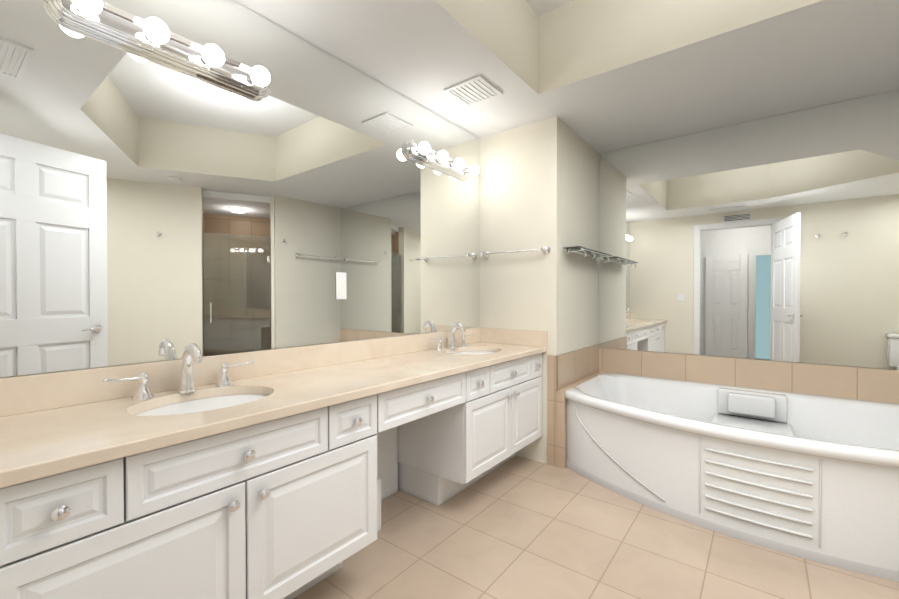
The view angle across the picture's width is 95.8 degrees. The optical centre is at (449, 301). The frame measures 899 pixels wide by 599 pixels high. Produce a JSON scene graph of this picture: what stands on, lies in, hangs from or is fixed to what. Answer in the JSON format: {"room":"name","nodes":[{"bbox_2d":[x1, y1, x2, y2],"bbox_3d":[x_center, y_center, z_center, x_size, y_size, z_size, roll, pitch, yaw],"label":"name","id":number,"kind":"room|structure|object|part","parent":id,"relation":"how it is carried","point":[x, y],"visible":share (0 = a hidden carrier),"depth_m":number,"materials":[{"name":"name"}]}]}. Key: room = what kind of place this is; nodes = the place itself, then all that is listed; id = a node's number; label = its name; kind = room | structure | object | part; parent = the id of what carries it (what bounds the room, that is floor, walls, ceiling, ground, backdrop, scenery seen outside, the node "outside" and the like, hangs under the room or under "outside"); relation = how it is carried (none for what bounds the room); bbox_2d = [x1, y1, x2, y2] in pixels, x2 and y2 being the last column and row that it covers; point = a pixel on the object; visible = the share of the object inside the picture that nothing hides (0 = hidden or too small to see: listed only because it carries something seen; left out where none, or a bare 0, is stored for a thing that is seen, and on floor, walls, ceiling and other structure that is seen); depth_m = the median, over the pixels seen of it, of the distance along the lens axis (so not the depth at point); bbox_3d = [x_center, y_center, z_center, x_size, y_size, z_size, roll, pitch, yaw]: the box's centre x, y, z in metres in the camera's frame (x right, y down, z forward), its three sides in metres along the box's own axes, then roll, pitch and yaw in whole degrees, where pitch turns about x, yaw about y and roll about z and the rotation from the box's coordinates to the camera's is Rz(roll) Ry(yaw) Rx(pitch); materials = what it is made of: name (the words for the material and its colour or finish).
{"room":"bathroom","nodes":[
{"label":"bathroom","id":0,"kind":"room"},
{"bbox_2d":[0,327,477,377],"bbox_3d":[-0.680,-0.312,2.264,0.120,3.050,3.125,0,1,38],"label":"wall","id":1,"kind":"structure","parent":0,"point":[202,356],"depth_m":1.63,"materials":[{"name":"beige paint"}]},
{"bbox_2d":[0,0,479,376],"bbox_3d":[-0.628,-0.555,2.221,0.006,1.556,2.879,0,1,38],"label":"vanity mirror","id":2,"kind":"object","parent":1,"relation":"attached to","point":[152,209],"visible":1,"depth_m":1.72,"materials":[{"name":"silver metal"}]},
{"bbox_2d":[47,0,270,97],"bbox_3d":[-1.032,-0.990,1.575,0.137,0.121,0.751,0,1,38],"label":"sconce","id":3,"kind":"object","parent":2,"relation":"attached to","point":[154,37],"visible":1,"depth_m":1.52,"materials":[{"name":"silver metal"}]},
{"bbox_2d":[336,272,345,298],"bbox_3d":[-0.600,-0.087,2.252,0.007,0.150,0.070,0,1,38],"label":"outlet","id":4,"kind":"object","parent":2,"relation":"attached to","point":[340,285],"visible":1,"depth_m":2.25,"materials":[{"name":"white plastic"}]},
{"bbox_2d":[405,140,478,180],"bbox_3d":[-0.010,-1.004,2.899,0.137,0.121,0.751,0,1,38],"label":"sconce","id":5,"kind":"object","parent":2,"relation":"attached to","point":[426,154],"visible":0.98,"depth_m":2.82,"materials":[{"name":"silver metal"}]},
{"bbox_2d":[0,327,479,417],"bbox_3d":[-0.622,0.284,2.225,0.019,0.118,2.880,0,1,38],"label":"backsplash","id":6,"kind":"structure","parent":1,"relation":"attached to","point":[18,394],"depth_m":1.59,"materials":[{"name":"beige stone"}]},
{"bbox_2d":[526,0,572,15],"bbox_3d":[0.997,-1.851,1.180,2.430,0.050,1.765,0,1,38],"label":"ceiling","id":7,"kind":"structure","parent":0,"point":[540,7],"depth_m":2.51,"materials":[{"name":"white paint"}]},
{"bbox_2d":[234,0,898,152],"bbox_3d":[1.320,-1.568,0.488,5.600,0.500,6.900,0,1,38],"label":"ceiling","id":8,"kind":"structure","parent":0,"point":[424,53],"depth_m":2.32,"materials":[{"name":"white paint"}]},
{"bbox_2d":[444,74,502,106],"bbox_3d":[0.153,-1.333,2.579,0.270,0.014,0.270,0,1,38],"label":"ceiling vent","id":9,"kind":"object","parent":8,"relation":"in","point":[477,89],"visible":1,"depth_m":2.56,"materials":[{"name":"white plastic"}]},
{"bbox_2d":[293,456,898,598],"bbox_3d":[1.320,1.261,0.517,5.600,0.060,6.900,0,1,38],"label":"floor","id":10,"kind":"structure","parent":0,"point":[517,527],"depth_m":1.94,"materials":[{"name":"tile"}]},
{"bbox_2d":[0,350,546,598],"bbox_3d":[-0.394,0.798,2.054,0.595,0.834,2.880,0,1,38],"label":"bathroom vanity","id":11,"kind":"object","parent":10,"relation":"on","point":[279,473],"depth_m":1.33,"materials":[{"name":"white wood"}]},
{"bbox_2d":[0,342,546,481],"bbox_3d":[-0.394,0.363,2.050,0.596,0.035,2.880,0,1,38],"label":"countertop","id":12,"kind":"structure","parent":11,"relation":"on","point":[37,441],"depth_m":1.29,"materials":[{"name":"beige stone"}]},
{"bbox_2d":[100,343,255,401],"bbox_3d":[-0.990,0.254,1.556,0.154,0.192,0.517,0,1,38],"label":"faucet","id":13,"kind":"object","parent":12,"relation":"on","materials":[{"name":"silver metal"}]},
{"bbox_2d":[120,386,279,421],"bbox_3d":[-0.876,0.455,1.469,0.409,0.161,0.530,0,1,38],"label":"sink","id":14,"kind":"object","parent":12,"relation":"in","point":[171,407],"depth_m":1.52,"materials":[{"name":"white ceramic"}]},
{"bbox_2d":[428,322,475,349],"bbox_3d":[0.050,0.240,2.903,0.154,0.192,0.517,0,1,38],"label":"faucet","id":15,"kind":"object","parent":12,"relation":"on","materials":[{"name":"silver metal"}]},
{"bbox_2d":[444,346,495,353],"bbox_3d":[0.164,0.441,2.816,0.409,0.161,0.530,0,1,38],"label":"sink","id":16,"kind":"object","parent":12,"relation":"in","point":[471,349],"depth_m":2.96,"materials":[{"name":"white ceramic"}]},
{"bbox_2d":[480,117,598,463],"bbox_3d":[0.796,-0.326,3.626,0.790,3.050,1.075,0,1,38],"label":"wall pier","id":17,"kind":"object","parent":10,"relation":"on","point":[539,184],"visible":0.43,"depth_m":3.16,"materials":[{"name":"beige paint"}]},
{"bbox_2d":[480,327,546,345],"bbox_3d":[0.488,0.274,3.175,0.577,0.118,0.020,0,1,38],"label":"backsplash","id":18,"kind":"structure","parent":17,"relation":"attached to","point":[517,337],"depth_m":3.14,"materials":[{"name":"beige stone"}]},
{"bbox_2d":[480,247,550,257],"bbox_3d":[0.492,-0.381,3.130,0.577,0.052,0.079,0,1,38],"label":"towel rail","id":19,"kind":"object","parent":17,"relation":"attached to","point":[546,250],"visible":1,"depth_m":3.07,"materials":[{"name":"silver metal"}]},
{"bbox_2d":[547,355,557,466],"bbox_3d":[0.755,0.801,2.984,0.075,0.810,0.010,0,1,38],"label":"tile wainscot","id":20,"kind":"structure","parent":17,"relation":"attached to","point":[551,406],"depth_m":2.98,"materials":[{"name":"beige tile"}]},
{"bbox_2d":[555,344,598,464],"bbox_3d":[1.072,0.797,3.342,0.010,0.810,0.965,0,1,38],"label":"tile wainscot","id":21,"kind":"structure","parent":17,"relation":"attached to","point":[575,366],"depth_m":3.26,"materials":[{"name":"beige tile"}]},
{"bbox_2d":[563,246,611,261],"bbox_3d":[1.135,-0.370,3.291,0.154,0.071,0.790,0,1,38],"label":"towel rack","id":22,"kind":"object","parent":17,"relation":"attached to","point":[591,252],"visible":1,"depth_m":3.18,"materials":[{"name":"silver metal"}]},
{"bbox_2d":[557,372,603,468],"bbox_3d":[1.096,0.925,3.318,0.058,0.555,0.954,0,1,38],"label":"tile ledge","id":23,"kind":"object","parent":10,"relation":"on","point":[561,431],"visible":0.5,"depth_m":2.94,"materials":[{"name":"beige tile"}]},
{"bbox_2d":[565,372,898,581],"bbox_3d":[1.929,0.929,2.473,2.290,0.564,1.270,0,1,38],"label":"bathtub","id":24,"kind":"object","parent":10,"relation":"on","point":[815,478],"visible":1,"depth_m":2.20,"materials":[{"name":"plastic"}]},
{"bbox_3d":[2.064,0.865,2.785,0.460,0.425,0.465,0,1,38],"label":"seat","id":25,"kind":"part","parent":24,"relation":"part of","materials":[{"name":"plastic"}]},
{"bbox_2d":[598,90,894,369],"bbox_3d":[2.409,-0.320,2.983,2.550,3.050,0.120,0,1,38],"label":"wall","id":26,"kind":"structure","parent":0,"point":[732,357],"depth_m":3.05,"materials":[{"name":"beige paint"}]},
{"bbox_2d":[598,90,898,369],"bbox_3d":[2.322,-0.456,2.967,2.424,1.768,0.006,0,1,38],"label":"mirror","id":27,"kind":"object","parent":26,"relation":"attached to","point":[775,238],"visible":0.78,"depth_m":2.98,"materials":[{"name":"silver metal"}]},
{"bbox_2d":[599,348,898,403],"bbox_3d":[2.326,0.818,2.977,2.420,0.775,0.010,0,1,38],"label":"tile band","id":28,"kind":"object","parent":26,"relation":"attached to","point":[867,384],"visible":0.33,"depth_m":2.99,"materials":[{"name":"beige tile"}]}
]}

